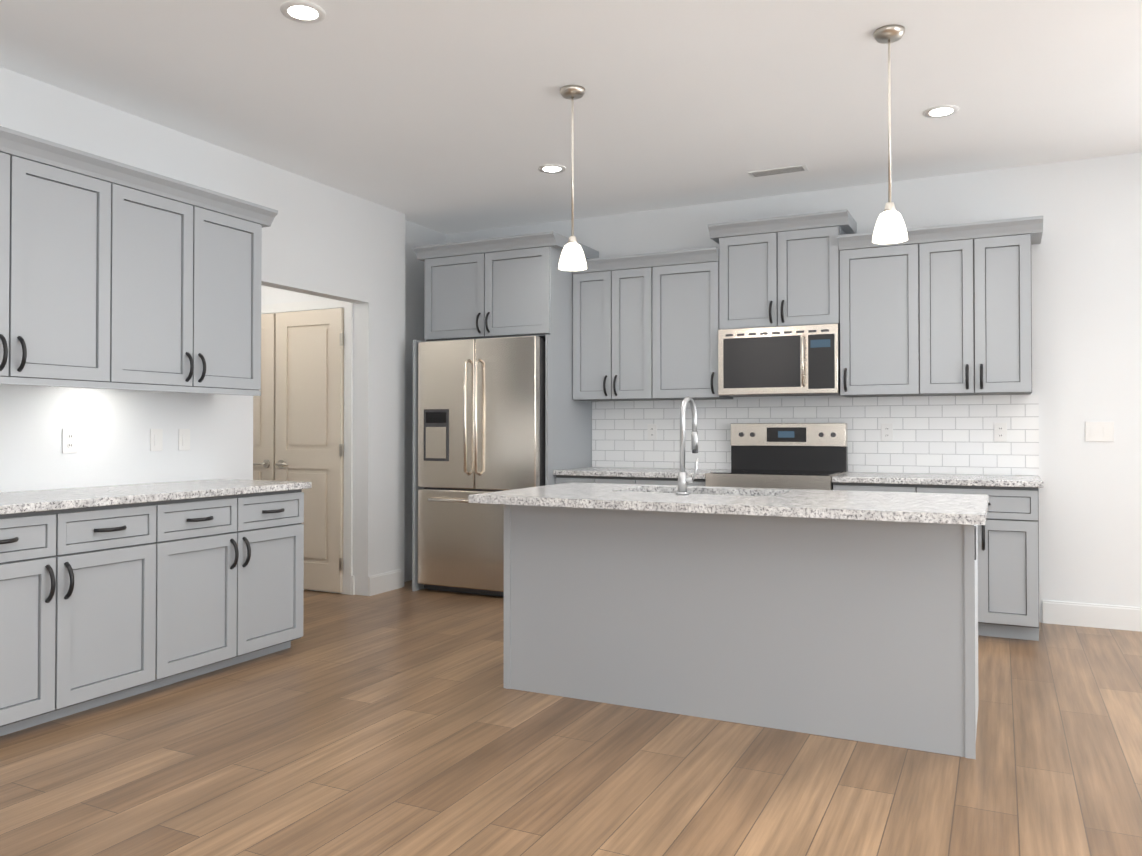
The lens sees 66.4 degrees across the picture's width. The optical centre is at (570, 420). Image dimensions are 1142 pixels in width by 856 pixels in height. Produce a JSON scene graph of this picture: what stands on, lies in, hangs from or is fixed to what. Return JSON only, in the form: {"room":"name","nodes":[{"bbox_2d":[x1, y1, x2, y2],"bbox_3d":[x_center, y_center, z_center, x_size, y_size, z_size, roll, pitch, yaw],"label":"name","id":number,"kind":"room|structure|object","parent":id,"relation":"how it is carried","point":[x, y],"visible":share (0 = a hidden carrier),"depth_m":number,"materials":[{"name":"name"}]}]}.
{"room":"kitchen","nodes":[
{"label":"kitchen","id":0,"kind":"room"},
{"bbox_2d":[0,67,404,595],"bbox_3d":[-3.093,-0.198,3.131,0.120,2.860,8.000,0,-1,26],"label":"wall","id":1,"kind":"structure","parent":0,"point":[113,427],"depth_m":4.86,"materials":[{"name":"paint"}]},
{"bbox_2d":[0,126,31,381],"bbox_3d":[-2.624,-0.695,3.545,0.358,1.025,0.589,0,-1,26],"label":"upper cabinet","id":2,"kind":"object","parent":1,"relation":"attached to","point":[15,147],"depth_m":3.69,"materials":[{"name":"grey wood"}]},
{"bbox_2d":[0,138,127,387],"bbox_3d":[-2.419,-0.690,3.962,0.358,1.025,0.589,0,-1,26],"label":"upper cabinet","id":3,"kind":"object","parent":1,"relation":"attached to","point":[117,275],"depth_m":3.95,"materials":[{"name":"grey wood"}]},
{"bbox_2d":[62,429,76,452],"bbox_3d":[-2.455,0.103,4.274,0.009,0.120,0.075,0,-1,26],"label":"electrical outlet","id":4,"kind":"object","parent":1,"relation":"attached to","point":[69,440],"visible":1,"depth_m":4.27,"materials":[{"name":"white plastic"}]},
{"bbox_2d":[76,166,207,389],"bbox_3d":[-2.214,-0.685,4.379,0.358,1.025,0.589,0,-1,26],"label":"upper cabinet","id":5,"kind":"object","parent":1,"relation":"attached to","point":[168,218],"depth_m":4.37,"materials":[{"name":"grey wood"}]},
{"bbox_2d":[150,429,162,450],"bbox_3d":[-2.239,0.108,4.714,0.010,0.120,0.075,0,-1,26],"label":"light switch","id":6,"kind":"object","parent":1,"relation":"attached to","point":[156,439],"visible":1,"depth_m":4.71,"materials":[{"name":"white plastic"}]},
{"bbox_2d":[178,429,189,450],"bbox_3d":[-2.159,0.110,4.875,0.010,0.120,0.075,0,-1,26],"label":"light switch","id":7,"kind":"object","parent":1,"relation":"attached to","point":[183,439],"visible":1,"depth_m":4.87,"materials":[{"name":"white plastic"}]},
{"bbox_2d":[160,190,267,393],"bbox_3d":[-2.023,-0.681,4.769,0.358,1.025,0.527,0,-1,26],"label":"upper cabinet","id":8,"kind":"object","parent":1,"relation":"attached to","point":[235,225],"depth_m":4.76,"materials":[{"name":"grey wood"}]},
{"bbox_2d":[254,159,368,303],"bbox_3d":[-1.758,-1.226,5.861,0.120,0.740,1.085,0,-1,26],"label":"lintel","id":9,"kind":"object","parent":1,"relation":"attached to","point":[315,238],"visible":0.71,"depth_m":5.81,"materials":[{"name":"paint"}]},
{"bbox_2d":[368,569,401,595],"bbox_3d":[-1.374,1.201,6.460,0.016,0.140,0.380,0,-1,26],"label":"baseboard","id":10,"kind":"structure","parent":1,"relation":"attached to","point":[384,582],"depth_m":6.44,"materials":[{"name":"white wood"}]},
{"bbox_2d":[261,220,445,581],"bbox_3d":[-2.026,-0.150,7.231,1.580,2.860,1.160,0,-1,26],"label":"wall","id":11,"kind":"structure","parent":0,"point":[416,235],"depth_m":6.94,"materials":[{"name":"paint"}]},
{"bbox_2d":[253,313,275,480],"bbox_3d":[-2.572,0.224,6.788,0.654,2.078,0.099,0,-1,26],"label":"door","id":12,"kind":"structure","parent":11,"relation":"in","point":[264,436],"depth_m":6.69,"materials":[{"name":"beige paint"}]},
{"bbox_2d":[261,299,352,594],"bbox_3d":[-2.251,0.191,6.678,1.460,2.165,0.018,0,-1,26],"label":"door frame","id":13,"kind":"structure","parent":11,"relation":"attached to","point":[348,424],"depth_m":6.37,"materials":[{"name":"white wood"}]},
{"bbox_2d":[275,308,343,592],"bbox_3d":[-1.967,0.221,6.491,0.654,2.078,0.099,0,-1,26],"label":"door","id":14,"kind":"structure","parent":11,"relation":"in","point":[309,418],"depth_m":6.48,"materials":[{"name":"beige paint"}]},
{"bbox_2d":[304,575,354,594],"bbox_3d":[-2.285,1.204,6.687,1.580,0.140,0.016,0,-1,26],"label":"baseboard","id":15,"kind":"structure","parent":11,"relation":"attached to","point":[352,585],"depth_m":6.34,"materials":[{"name":"white wood"}]},
{"bbox_2d":[0,580,1141,855],"bbox_3d":[0.039,1.269,1.982,10.140,0.100,8.970,0,-1,26],"label":"floor","id":16,"kind":"structure","parent":0,"point":[400,722],"depth_m":3.09,"materials":[{"name":"brown wood"}]},
{"bbox_2d":[0,511,75,735],"bbox_3d":[-2.480,0.798,3.456,0.678,0.877,0.590,0,-1,26],"label":"base cabinet","id":17,"kind":"object","parent":16,"relation":"on","point":[38,549],"depth_m":3.46,"materials":[{"name":"grey wood"}]},
{"bbox_2d":[76,499,175,712],"bbox_3d":[-2.275,0.803,3.874,0.678,0.877,0.590,0,-1,26],"label":"base cabinet","id":18,"kind":"object","parent":16,"relation":"on","point":[110,594],"depth_m":3.79,"materials":[{"name":"grey wood"}]},
{"bbox_2d":[0,479,311,514],"bbox_3d":[-2.361,0.344,3.671,0.708,0.035,2.824,0,-1,26],"label":"countertop","id":19,"kind":"structure","parent":18,"relation":"on","point":[67,499],"depth_m":3.98,"materials":[{"name":"white stone"}]},
{"bbox_2d":[172,495,251,683],"bbox_3d":[-2.070,0.807,4.291,0.678,0.877,0.590,0,-1,26],"label":"base cabinet","id":20,"kind":"object","parent":16,"relation":"on","point":[212,538],"depth_m":4.22,"materials":[{"name":"grey wood"}]},
{"bbox_2d":[252,491,303,658],"bbox_3d":[-1.879,0.812,4.680,0.678,0.877,0.527,0,-1,26],"label":"base cabinet","id":21,"kind":"object","parent":16,"relation":"on","point":[277,516],"depth_m":4.61,"materials":[{"name":"grey wood"}]},
{"bbox_2d":[417,336,544,596],"bbox_3d":[-0.529,0.345,6.608,1.000,1.855,0.887,0,-1,26],"label":"fridge","id":22,"kind":"object","parent":16,"relation":"on","point":[481,415],"visible":0.77,"depth_m":6.26,"materials":[{"name":"grey metal"}]},
{"bbox_2d":[412,231,598,590],"bbox_3d":[-0.508,-0.019,6.649,1.195,2.585,0.858,0,-1,26],"label":"surround","id":23,"kind":"object","parent":16,"relation":"on","point":[513,286],"visible":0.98,"depth_m":6.38,"materials":[{"name":"grey wood"}]},
{"bbox_2d":[553,467,727,485],"bbox_3d":[0.519,0.813,6.231,1.121,0.912,0.685,0,-1,26],"label":"base cabinet","id":24,"kind":"object","parent":16,"relation":"on","point":[642,476],"visible":0.1,"depth_m":6.01,"materials":[{"name":"grey stone"}]},
{"bbox_2d":[504,504,980,758],"bbox_3d":[0.741,0.803,3.942,1.989,0.877,0.734,0,-1,26],"label":"kitchen island","id":25,"kind":"object","parent":16,"relation":"on","point":[846,614],"depth_m":3.54,"materials":[{"name":"grey wood"}]},
{"bbox_2d":[469,482,988,524],"bbox_3d":[0.695,0.346,3.838,2.050,0.035,1.020,0,-1,26],"label":"island countertop","id":26,"kind":"structure","parent":25,"relation":"on","point":[806,504],"depth_m":3.52,"materials":[{"name":"white stone"}]},
{"bbox_2d":[673,396,698,495],"bbox_3d":[0.548,0.111,3.909,0.106,0.436,0.223,0,-1,26],"label":"faucet","id":27,"kind":"object","parent":26,"relation":"on","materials":[{"name":"silver metal"}]},
{"bbox_2d":[637,488,776,495],"bbox_3d":[0.613,0.466,4.089,0.790,0.224,0.430,0,-1,26],"label":"sink","id":28,"kind":"object","parent":26,"relation":"in","point":[638,489],"depth_m":4.21,"materials":[{"name":"silver metal"}]},
{"bbox_2d":[706,423,847,489],"bbox_3d":[1.365,0.641,5.777,0.792,1.245,0.739,0,-1,26],"label":"range","id":29,"kind":"object","parent":16,"relation":"on","point":[813,456],"visible":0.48,"depth_m":5.97,"materials":[{"name":"grey metal"}]},
{"bbox_2d":[832,472,1043,640],"bbox_3d":[2.254,0.803,5.379,1.145,0.912,0.685,0,-1,26],"label":"base cabinet","id":30,"kind":"object","parent":16,"relation":"on","point":[1008,569],"visible":0.35,"depth_m":4.97,"materials":[{"name":"grey wood"}]},
{"bbox_2d":[0,0,1141,234],"bbox_3d":[0.039,-1.691,2.017,10.140,0.100,8.970,0,-1,26],"label":"ceiling","id":31,"kind":"structure","parent":0,"point":[446,116],"depth_m":4.25,"materials":[{"name":"paint"}]},
{"bbox_2d":[280,1,325,22],"bbox_3d":[-1.065,-1.619,3.466,0.176,0.007,0.176,0,-1,26],"label":"recessed light","id":32,"kind":"object","parent":31,"relation":"in","point":[302,11],"visible":1,"depth_m":3.46,"materials":[{"name":"white plastic"}]},
{"bbox_2d":[538,164,564,172],"bbox_3d":[-0.122,-1.595,5.543,0.176,0.007,0.176,0,-1,26],"label":"recessed light","id":33,"kind":"object","parent":31,"relation":"in","point":[551,168],"visible":0.98,"depth_m":5.54,"materials":[{"name":"white plastic"}]},
{"bbox_2d":[558,85,586,270],"bbox_3d":[0.008,-1.177,4.260,0.142,0.875,0.142,0,-1,26],"label":"pendant light","id":34,"kind":"object","parent":31,"relation":"hanging from","point":[572,257],"visible":0.98,"depth_m":4.24,"materials":[{"name":"white glass"}]},
{"bbox_2d":[748,164,807,177],"bbox_3d":[1.327,-1.594,5.589,0.360,0.008,0.120,0,-1,26],"label":"ceiling vent","id":35,"kind":"object","parent":31,"relation":"in","point":[777,171],"visible":0.98,"depth_m":5.58,"materials":[{"name":"white metal"}]},
{"bbox_2d":[872,24,907,243],"bbox_3d":[1.327,-1.184,3.634,0.142,0.875,0.142,0,-1,26],"label":"pendant light","id":36,"kind":"object","parent":31,"relation":"hanging from","point":[890,227],"visible":1,"depth_m":3.61,"materials":[{"name":"white glass"}]},
{"bbox_2d":[923,105,958,117],"bbox_3d":[1.929,-1.607,4.547,0.176,0.007,0.176,0,-1,26],"label":"recessed light","id":37,"kind":"object","parent":31,"relation":"in","point":[941,111],"visible":1,"depth_m":4.55,"materials":[{"name":"white plastic"}]},
{"bbox_2d":[446,152,1141,622],"bbox_3d":[1.990,-0.165,5.971,10.140,2.860,0.120,0,-1,26],"label":"wall","id":38,"kind":"structure","parent":0,"point":[1086,308],"depth_m":5.38,"materials":[{"name":"paint"}]},
{"bbox_2d":[572,257,619,400],"bbox_3d":[0.258,-0.660,6.559,0.377,1.025,0.358,0,-1,26],"label":"upper cabinet","id":39,"kind":"object","parent":38,"relation":"attached to","point":[596,289],"depth_m":6.40,"materials":[{"name":"grey wood"}]},
{"bbox_2d":[620,253,659,400],"bbox_3d":[0.513,-0.661,6.434,0.439,1.025,0.358,0,-1,26],"label":"upper cabinet","id":40,"kind":"object","parent":38,"relation":"attached to","point":[639,273],"depth_m":6.25,"materials":[{"name":"grey wood"}]},
{"bbox_2d":[660,245,732,399],"bbox_3d":[0.846,-0.663,6.270,0.552,1.025,0.358,0,-1,26],"label":"upper cabinet","id":41,"kind":"object","parent":38,"relation":"attached to","point":[690,278],"depth_m":6.09,"materials":[{"name":"grey wood"}]},
{"bbox_2d":[716,217,787,329],"bbox_3d":[1.301,-0.978,6.050,0.462,0.720,0.358,0,-1,26],"label":"upper cabinet","id":42,"kind":"object","parent":38,"relation":"attached to","point":[754,253],"depth_m":5.89,"materials":[{"name":"grey wood"}]},
{"bbox_2d":[718,323,839,396],"bbox_3d":[1.433,-0.394,5.928,0.792,0.447,0.446,0,-1,26],"label":"microwave","id":43,"kind":"object","parent":42,"relation":"attached to","point":[801,360],"visible":1,"depth_m":5.76,"materials":[{"name":"grey metal"}]},
{"bbox_2d":[592,394,1038,475],"bbox_3d":[1.542,0.101,6.116,3.066,0.506,0.006,0,-1,26],"label":"tile backsplash","id":44,"kind":"structure","parent":38,"relation":"attached to","point":[943,434],"depth_m":5.89,"materials":[{"name":"white tile"}]},
{"bbox_2d":[648,424,656,439],"bbox_3d":[0.611,0.089,6.562,0.075,0.120,0.009,0,-1,26],"label":"electrical outlet","id":45,"kind":"object","parent":44,"relation":"attached to","point":[652,431],"visible":1,"depth_m":6.56,"materials":[{"name":"white plastic"}]},
{"bbox_2d":[881,423,892,440],"bbox_3d":[2.110,0.081,5.826,0.075,0.120,0.009,0,-1,26],"label":"electrical outlet","id":46,"kind":"object","parent":44,"relation":"attached to","point":[886,431],"visible":1,"depth_m":5.82,"materials":[{"name":"white plastic"}]},
{"bbox_2d":[994,423,1006,441],"bbox_3d":[2.720,0.077,5.526,0.075,0.120,0.009,0,-1,26],"label":"electrical outlet","id":47,"kind":"object","parent":44,"relation":"attached to","point":[1000,432],"visible":1,"depth_m":5.52,"materials":[{"name":"white plastic"}]},
{"bbox_2d":[788,210,851,325],"bbox_3d":[1.605,-0.980,5.901,0.462,0.720,0.358,0,-1,26],"label":"upper cabinet","id":48,"kind":"object","parent":38,"relation":"attached to","point":[813,238],"depth_m":5.71,"materials":[{"name":"grey wood"}]},
{"bbox_2d":[840,226,931,396],"bbox_3d":[2.055,-0.670,5.676,0.542,1.025,0.358,0,-1,26],"label":"upper cabinet","id":49,"kind":"object","parent":38,"relation":"attached to","point":[886,289],"depth_m":5.52,"materials":[{"name":"grey wood"}]},
{"bbox_2d":[932,221,987,395],"bbox_3d":[2.382,-0.672,5.516,0.434,1.025,0.358,0,-1,26],"label":"upper cabinet","id":50,"kind":"object","parent":38,"relation":"attached to","point":[942,310],"depth_m":5.33,"materials":[{"name":"grey wood"}]},
{"bbox_2d":[988,217,1035,394],"bbox_3d":[2.632,-0.673,5.393,0.372,1.025,0.358,0,-1,26],"label":"upper cabinet","id":51,"kind":"object","parent":38,"relation":"attached to","point":[1010,241],"depth_m":5.21,"materials":[{"name":"grey wood"}]},
{"bbox_2d":[1043,600,1141,631],"bbox_3d":[4.666,1.179,4.565,3.870,0.140,0.016,0,-1,26],"label":"baseboard","id":52,"kind":"structure","parent":38,"relation":"attached to","point":[1095,615],"depth_m":5.29,"materials":[{"name":"white wood"}]},
{"bbox_2d":[1085,422,1113,441],"bbox_3d":[3.208,0.071,5.295,0.150,0.120,0.010,0,-1,26],"label":"light switch","id":53,"kind":"object","parent":38,"relation":"attached to","point":[1099,431],"visible":1,"depth_m":5.29,"materials":[{"name":"white plastic"}]}
]}

